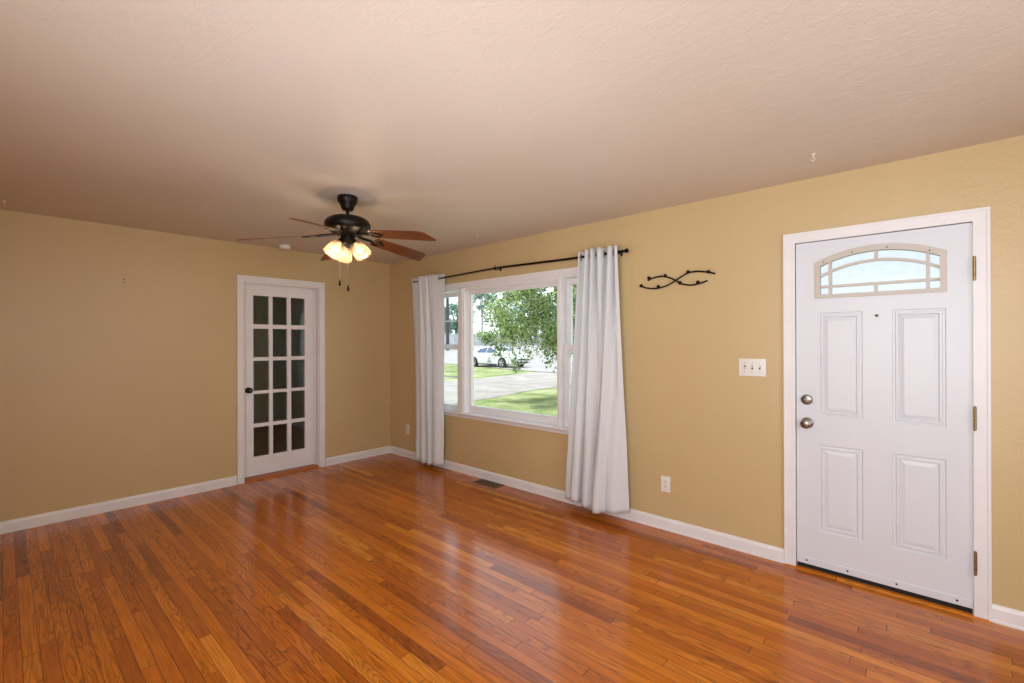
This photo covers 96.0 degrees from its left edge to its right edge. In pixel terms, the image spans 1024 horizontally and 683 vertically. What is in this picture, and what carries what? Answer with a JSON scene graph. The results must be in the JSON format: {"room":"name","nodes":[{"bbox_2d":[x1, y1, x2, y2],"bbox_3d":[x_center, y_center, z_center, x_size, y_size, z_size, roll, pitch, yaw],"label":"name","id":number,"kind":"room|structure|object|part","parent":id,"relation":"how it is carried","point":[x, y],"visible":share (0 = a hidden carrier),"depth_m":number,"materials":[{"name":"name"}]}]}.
{"room":"living room","nodes":[
{"label":"living room","id":0,"kind":"room"},
{"bbox_2d":[0,209,389,521],"bbox_3d":[-3.154,0.233,4.340,0.140,2.460,4.540,0,0,42],"label":"wall","id":1,"kind":"structure","parent":0,"point":[111,388],"depth_m":4.06,"materials":[{"name":"beige paint"}]},
{"bbox_2d":[0,476,236,533],"bbox_3d":[-3.644,1.399,3.675,0.018,0.090,2.610,0,0,42],"label":"baseboard","id":2,"kind":"structure","parent":1,"relation":"attached to","point":[13,525],"depth_m":3.92,"materials":[{"name":"white paint"}]},
{"bbox_2d":[244,285,313,477],"bbox_3d":[-2.526,0.408,5.039,0.104,2.011,0.761,0,0,42],"label":"door","id":3,"kind":"structure","parent":1,"relation":"in","point":[270,462],"depth_m":5.02,"materials":[{"name":"white paint"}]},
{"bbox_3d":[-2.729,0.509,4.790,0.067,0.060,0.060,0,0,42],"label":"knob","id":4,"kind":"part","parent":3,"relation":"part of","materials":[{"name":"black metal"}]},
{"bbox_2d":[236,274,324,484],"bbox_3d":[-2.517,0.383,5.029,0.164,2.116,0.908,0,0,42],"label":"door frame","id":5,"kind":"structure","parent":1,"relation":"attached to","point":[240,279],"depth_m":5.17,"materials":[{"name":"white paint"}]},
{"bbox_2d":[325,446,389,465],"bbox_3d":[-1.867,1.394,5.644,0.018,0.090,0.852,0,0,42],"label":"baseboard","id":6,"kind":"structure","parent":1,"relation":"attached to","point":[329,461],"depth_m":5.61,"materials":[{"name":"white paint"}]},
{"bbox_2d":[253,296,285,421],"bbox_3d":[-5.146,0.240,6.985,0.140,2.460,3.600,0,0,42],"label":"wall","id":7,"kind":"structure","parent":0,"point":[260,303],"depth_m":7.92,"materials":[{"name":"paint"}]},
{"bbox_2d":[254,418,285,422],"bbox_3d":[-5.096,1.405,6.919,0.016,0.090,3.284,0,0,42],"label":"baseboard","id":8,"kind":"structure","parent":7,"relation":"attached to","point":[284,418],"depth_m":7.95,"materials":[{"name":"white paint"}]},
{"bbox_2d":[254,424,303,455],"bbox_3d":[-3.941,1.506,5.889,3.110,0.120,3.300,0,0,42],"label":"floor","id":9,"kind":"structure","parent":0,"point":[279,431],"depth_m":6.80,"materials":[{"name":"brown wood"}]},
{"bbox_2d":[0,0,1023,263],"bbox_3d":[-0.603,-1.131,2.143,6.880,0.250,4.700,0,0,42],"label":"ceiling","id":10,"kind":"structure","parent":0,"point":[452,122],"depth_m":1.96,"materials":[{"name":"paint"}]},
{"bbox_2d":[278,244,291,249],"bbox_3d":[-2.369,-0.979,4.813,0.124,0.041,0.124,0,0,42],"label":"smoke detector","id":11,"kind":"object","parent":10,"relation":"attached to","point":[282,246],"visible":1,"depth_m":4.77,"materials":[{"name":"white plastic"}]},
{"bbox_2d":[237,194,435,290],"bbox_3d":[-1.128,-0.677,3.244,1.288,0.655,1.265,0,0,42],"label":"ceiling fan","id":12,"kind":"object","parent":10,"relation":"hanging from","point":[347,226],"visible":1,"depth_m":3.14,"materials":[{"name":"brown metal"}]},
{"bbox_3d":[-1.566,-0.696,3.093,0.470,0.088,0.135,0,0,-13],"label":"blade","id":13,"kind":"part","parent":12,"relation":"part of","materials":[{"name":"brown wood"}]},
{"bbox_3d":[-1.168,-0.698,2.763,0.135,0.088,0.470,0,0,5],"label":"blade","id":14,"kind":"part","parent":12,"relation":"part of","materials":[{"name":"brown wood"}]},
{"bbox_3d":[-1.375,-0.697,3.573,0.135,0.088,0.470,0,0,-31],"label":"blade","id":15,"kind":"part","parent":12,"relation":"part of","materials":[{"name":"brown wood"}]},
{"bbox_3d":[-1.205,-0.626,3.124,0.118,0.141,0.134,0,0,42],"label":"lamp shade","id":16,"kind":"part","parent":12,"relation":"part of","materials":[{"name":"white glass"}]},
{"bbox_3d":[-1.194,-0.626,3.288,0.133,0.141,0.118,0,0,42],"label":"lamp shade","id":17,"kind":"part","parent":12,"relation":"part of","materials":[{"name":"white glass"}]},
{"bbox_3d":[-1.036,-0.627,3.185,0.131,0.141,0.124,0,0,42],"label":"lamp shade","id":18,"kind":"part","parent":12,"relation":"part of","materials":[{"name":"white glass"}]},
{"bbox_3d":[-0.862,-0.699,3.540,0.140,0.088,0.470,0,0,42],"label":"blade","id":19,"kind":"part","parent":12,"relation":"part of","materials":[{"name":"brown wood"}]},
{"bbox_3d":[-0.732,-0.699,3.039,0.470,0.088,0.135,0,0,23],"label":"blade","id":20,"kind":"part","parent":12,"relation":"part of","materials":[{"name":"brown wood"}]},
{"bbox_2d":[0,453,1023,682],"bbox_3d":[-0.601,1.494,2.135,6.600,0.120,4.400,0,0,42],"label":"floor","id":21,"kind":"structure","parent":0,"point":[389,567],"depth_m":2.55,"materials":[{"name":"brown wood"}]},
{"bbox_2d":[245,464,318,482],"bbox_3d":[-2.520,1.430,5.034,0.146,0.022,0.769,0,0,42],"label":"threshold","id":22,"kind":"object","parent":21,"relation":"on","point":[312,466],"visible":0.81,"depth_m":5.00,"materials":[{"name":"brown wood"}]},
{"bbox_2d":[473,479,503,487],"bbox_3d":[-0.238,1.431,4.652,0.317,0.005,0.133,0,0,42],"label":"floor vent","id":23,"kind":"object","parent":21,"relation":"in","point":[485,482],"visible":1,"depth_m":4.64,"materials":[{"name":"brown metal"}]},
{"bbox_2d":[476,480,499,486],"bbox_3d":[-0.238,1.430,4.652,0.281,0.004,0.097,0,0,42],"label":"grille","id":24,"kind":"object","parent":23,"relation":"attached to","point":[488,483],"depth_m":4.64,"materials":[{"name":"brown metal"}]},
{"bbox_2d":[784,562,991,622],"bbox_3d":[2.147,1.420,2.712,0.921,0.008,0.202,0,0,42],"label":"threshold","id":25,"kind":"object","parent":21,"relation":"on","point":[797,566],"visible":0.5,"depth_m":2.60,"materials":[{"name":"brown wood"}]},
{"bbox_2d":[291,135,1023,610],"bbox_3d":[-0.233,0.223,4.870,9.990,2.460,0.160,0,0,42],"label":"wall","id":26,"kind":"structure","parent":0,"point":[717,433],"depth_m":3.23,"materials":[{"name":"beige paint"}]},
{"bbox_2d":[291,422,303,428],"bbox_3d":[-2.842,1.397,7.108,3.110,0.090,0.016,0,0,42],"label":"baseboard","id":27,"kind":"structure","parent":26,"relation":"attached to","point":[297,424],"depth_m":7.79,"materials":[{"name":"white paint"}]},
{"bbox_2d":[444,267,577,434],"bbox_3d":[-0.021,0.091,4.641,2.520,1.473,0.216,0,0,42],"label":"window","id":28,"kind":"structure","parent":26,"relation":"in","point":[564,279],"depth_m":4.54,"materials":[{"name":"white paint"}]},
{"bbox_3d":[-0.723,0.402,5.250,0.452,0.738,0.034,0,0,42],"label":"sash","id":29,"kind":"part","parent":28,"relation":"part of","materials":[{"name":"white paint"}]},
{"bbox_3d":[-0.702,-0.233,5.276,0.452,0.645,0.034,0,0,42],"label":"sash","id":30,"kind":"part","parent":28,"relation":"part of","materials":[{"name":"white paint"}]},
{"bbox_3d":[-0.019,0.780,4.641,2.520,0.023,0.216,0,0,42],"label":"sill","id":31,"kind":"part","parent":28,"relation":"part of","materials":[{"name":"white paint"}]},
{"bbox_3d":[-0.065,0.062,4.594,2.480,1.416,0.024,0,0,42],"label":"casing","id":32,"kind":"part","parent":28,"relation":"part of","materials":[{"name":"white paint"}]},
{"bbox_3d":[0.001,0.108,4.640,1.245,1.321,0.039,0,0,42],"label":"picture sash","id":33,"kind":"part","parent":28,"relation":"part of","materials":[{"name":"white paint"}]},
{"bbox_3d":[0.653,0.397,4.009,0.463,0.738,0.034,0,0,42],"label":"sash","id":34,"kind":"part","parent":28,"relation":"part of","materials":[{"name":"white paint"}]},
{"bbox_3d":[0.674,-0.238,4.035,0.463,0.645,0.034,0,0,42],"label":"sash","id":35,"kind":"part","parent":28,"relation":"part of","materials":[{"name":"white paint"}]},
{"bbox_2d":[414,248,628,282],"bbox_3d":[-0.103,-0.725,4.573,2.793,0.076,0.103,0,0,42],"label":"curtain rod","id":36,"kind":"object","parent":26,"relation":"attached to","point":[626,250],"visible":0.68,"depth_m":4.28,"materials":[{"name":"black metal"}]},
{"bbox_2d":[412,274,444,464],"bbox_3d":[-0.979,0.319,5.293,0.579,2.147,0.127,0,0,42],"label":"curtain","id":37,"kind":"object","parent":36,"relation":"hanging from","point":[428,294],"visible":1,"depth_m":5.23,"materials":[{"name":"white fabric"}]},
{"bbox_2d":[565,245,628,513],"bbox_3d":[0.656,0.304,3.787,0.608,2.132,0.187,0,0,42],"label":"curtain","id":38,"kind":"object","parent":36,"relation":"hanging from","point":[596,477],"visible":1,"depth_m":3.76,"materials":[{"name":"white fabric"}]},
{"bbox_2d":[390,446,783,563],"bbox_3d":[0.085,1.387,4.467,4.494,0.090,0.018,0,0,42],"label":"baseboard","id":39,"kind":"structure","parent":26,"relation":"attached to","point":[755,548],"depth_m":3.56,"materials":[{"name":"white paint"}]},
{"bbox_2d":[661,475,669,492],"bbox_3d":[1.165,1.082,3.498,0.072,0.118,0.008,0,0,42],"label":"wall outlet","id":40,"kind":"object","parent":26,"relation":"attached to","point":[665,481],"visible":1,"depth_m":3.50,"materials":[{"name":"white plastic"}]},
{"bbox_2d":[639,270,714,288],"bbox_3d":[1.215,-0.459,3.425,0.569,0.119,0.044,0,0,42],"label":"wall hook rack","id":41,"kind":"object","parent":26,"relation":"attached to","point":[649,278],"visible":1,"depth_m":3.40,"materials":[{"name":"black metal"}]},
{"bbox_2d":[739,358,765,376],"bbox_3d":[1.608,0.174,3.090,0.166,0.117,0.017,0,0,42],"label":"switch plate","id":42,"kind":"object","parent":26,"relation":"attached to","point":[747,367],"visible":1,"depth_m":3.09,"materials":[{"name":"white plastic"}]},
{"bbox_2d":[796,223,976,612],"bbox_3d":[2.093,0.400,2.643,0.805,2.033,0.120,0,0,42],"label":"door","id":43,"kind":"structure","parent":26,"relation":"in","point":[887,416],"depth_m":2.61,"materials":[{"name":"white paint"}]},
{"bbox_3d":[1.824,0.508,2.859,0.066,0.066,0.072,0,0,42],"label":"knob","id":44,"kind":"part","parent":43,"relation":"part of","materials":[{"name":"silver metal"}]},
{"bbox_2d":[820,250,939,293],"bbox_3d":[2.108,-0.408,2.670,0.546,0.248,0.022,0,0,42],"label":"grille","id":45,"kind":"object","parent":43,"relation":"attached to","point":[826,257],"depth_m":2.66,"materials":[{"name":"grey plastic"}]},
{"bbox_3d":[2.104,-0.412,2.666,0.598,0.297,0.041,0,0,42],"label":"lite frame","id":46,"kind":"part","parent":43,"relation":"part of","materials":[{"name":"plastic"}]},
{"bbox_2d":[783,206,991,621],"bbox_3d":[2.143,0.370,2.711,0.923,2.108,0.184,0,0,42],"label":"door frame","id":47,"kind":"structure","parent":26,"relation":"attached to","point":[979,217],"depth_m":2.38,"materials":[{"name":"white paint"}]},
{"bbox_2d":[992,603,1023,630],"bbox_3d":[2.877,1.377,1.948,1.184,0.090,0.018,0,0,42],"label":"baseboard","id":48,"kind":"structure","parent":26,"relation":"attached to","point":[1002,615],"depth_m":2.30,"materials":[{"name":"white paint"}]},
{"label":"outside","id":49,"kind":"structure","parent":0,"visible":0},
{"bbox_2d":[444,343,556,415],"bbox_3d":[29.237,1.038,72.990,140.000,1.220,140.000,0,0,42],"label":"lawn","id":50,"kind":"structure","parent":49,"point":[539,401],"depth_m":14.05,"materials":[{"name":"green plant"}]},
{"bbox_2d":[445,307,453,333],"bbox_3d":[-10.710,-2.628,65.973,4.409,6.784,4.562,0,0,42],"label":"tree","id":51,"kind":"object","parent":50,"relation":"on","point":[450,324],"visible":0.07,"depth_m":66.10,"materials":[{"name":"green plant"}]},
{"bbox_2d":[445,302,457,333],"bbox_3d":[-9.485,-2.925,76.918,5.048,7.375,5.033,0,0,31],"label":"tree","id":52,"kind":"object","parent":50,"relation":"on","point":[453,306],"visible":0.42,"depth_m":76.47,"materials":[{"name":"green plant"}]},
{"bbox_2d":[497,304,529,333],"bbox_3d":[0.310,-2.671,71.991,5.760,6.798,5.591,0,0,24],"label":"tree","id":53,"kind":"object","parent":50,"relation":"on","point":[515,310],"visible":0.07,"depth_m":70.51,"materials":[{"name":"green plant"}]},
{"bbox_2d":[474,285,576,372],"bbox_3d":[1.735,-0.865,12.986,5.063,5.406,5.216,0,0,42],"label":"leafy tree","id":54,"kind":"object","parent":50,"relation":"on","point":[550,335],"visible":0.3,"depth_m":12.87,"materials":[{"name":"green plant"}]},
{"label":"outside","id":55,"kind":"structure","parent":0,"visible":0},
{"bbox_2d":[444,372,571,403],"bbox_3d":[-1.288,1.732,18.243,7.200,0.001,17.800,0,0,42],"label":"driveway","id":56,"kind":"structure","parent":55,"point":[490,387],"depth_m":18.16,"materials":[{"name":"grey concrete"}]},
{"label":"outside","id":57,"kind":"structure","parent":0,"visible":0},
{"bbox_2d":[444,345,572,372],"bbox_3d":[10.708,1.066,46.475,96.000,1.220,43.400,0,0,42],"label":"street","id":58,"kind":"structure","parent":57,"point":[450,356],"depth_m":40.53,"materials":[{"name":"grey asphalt"}]},
{"bbox_2d":[446,298,448,350],"bbox_3d":[-6.975,-4.163,49.885,2.402,10.700,0.375,0,0,6],"label":"utility pole","id":59,"kind":"object","parent":58,"relation":"on","point":[447,299],"visible":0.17,"depth_m":49.75,"materials":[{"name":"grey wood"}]},
{"bbox_2d":[474,292,498,331],"bbox_3d":[-4.042,-5.218,64.046,4.620,11.918,5.009,0,0,1],"label":"tree","id":60,"kind":"object","parent":58,"relation":"on","point":[480,297],"visible":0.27,"depth_m":63.40,"materials":[{"name":"green plant"}]},
{"bbox_2d":[474,345,528,367],"bbox_3d":[-1.036,1.009,31.639,4.783,1.523,2.139,0,0,42],"label":"car","id":61,"kind":"object","parent":58,"relation":"on","point":[482,356],"visible":0.71,"depth_m":30.85,"materials":[{"name":"white paint"}]},
{"bbox_2d":[444,333,573,345],"bbox_3d":[-5.687,-0.185,58.212,42.523,1.660,0.138,0,0,1],"label":"picket fence","id":62,"kind":"object","parent":58,"relation":"on","point":[453,338],"visible":0.06,"depth_m":58.12,"materials":[{"name":"white wood"}]},
{"bbox_2d":[530,296,556,332],"bbox_3d":[4.527,-3.035,64.085,5.063,7.493,5.844,0,0,14],"label":"tree","id":63,"kind":"object","parent":58,"relation":"on","point":[543,296],"visible":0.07,"depth_m":63.19,"materials":[{"name":"green plant"}]}
]}

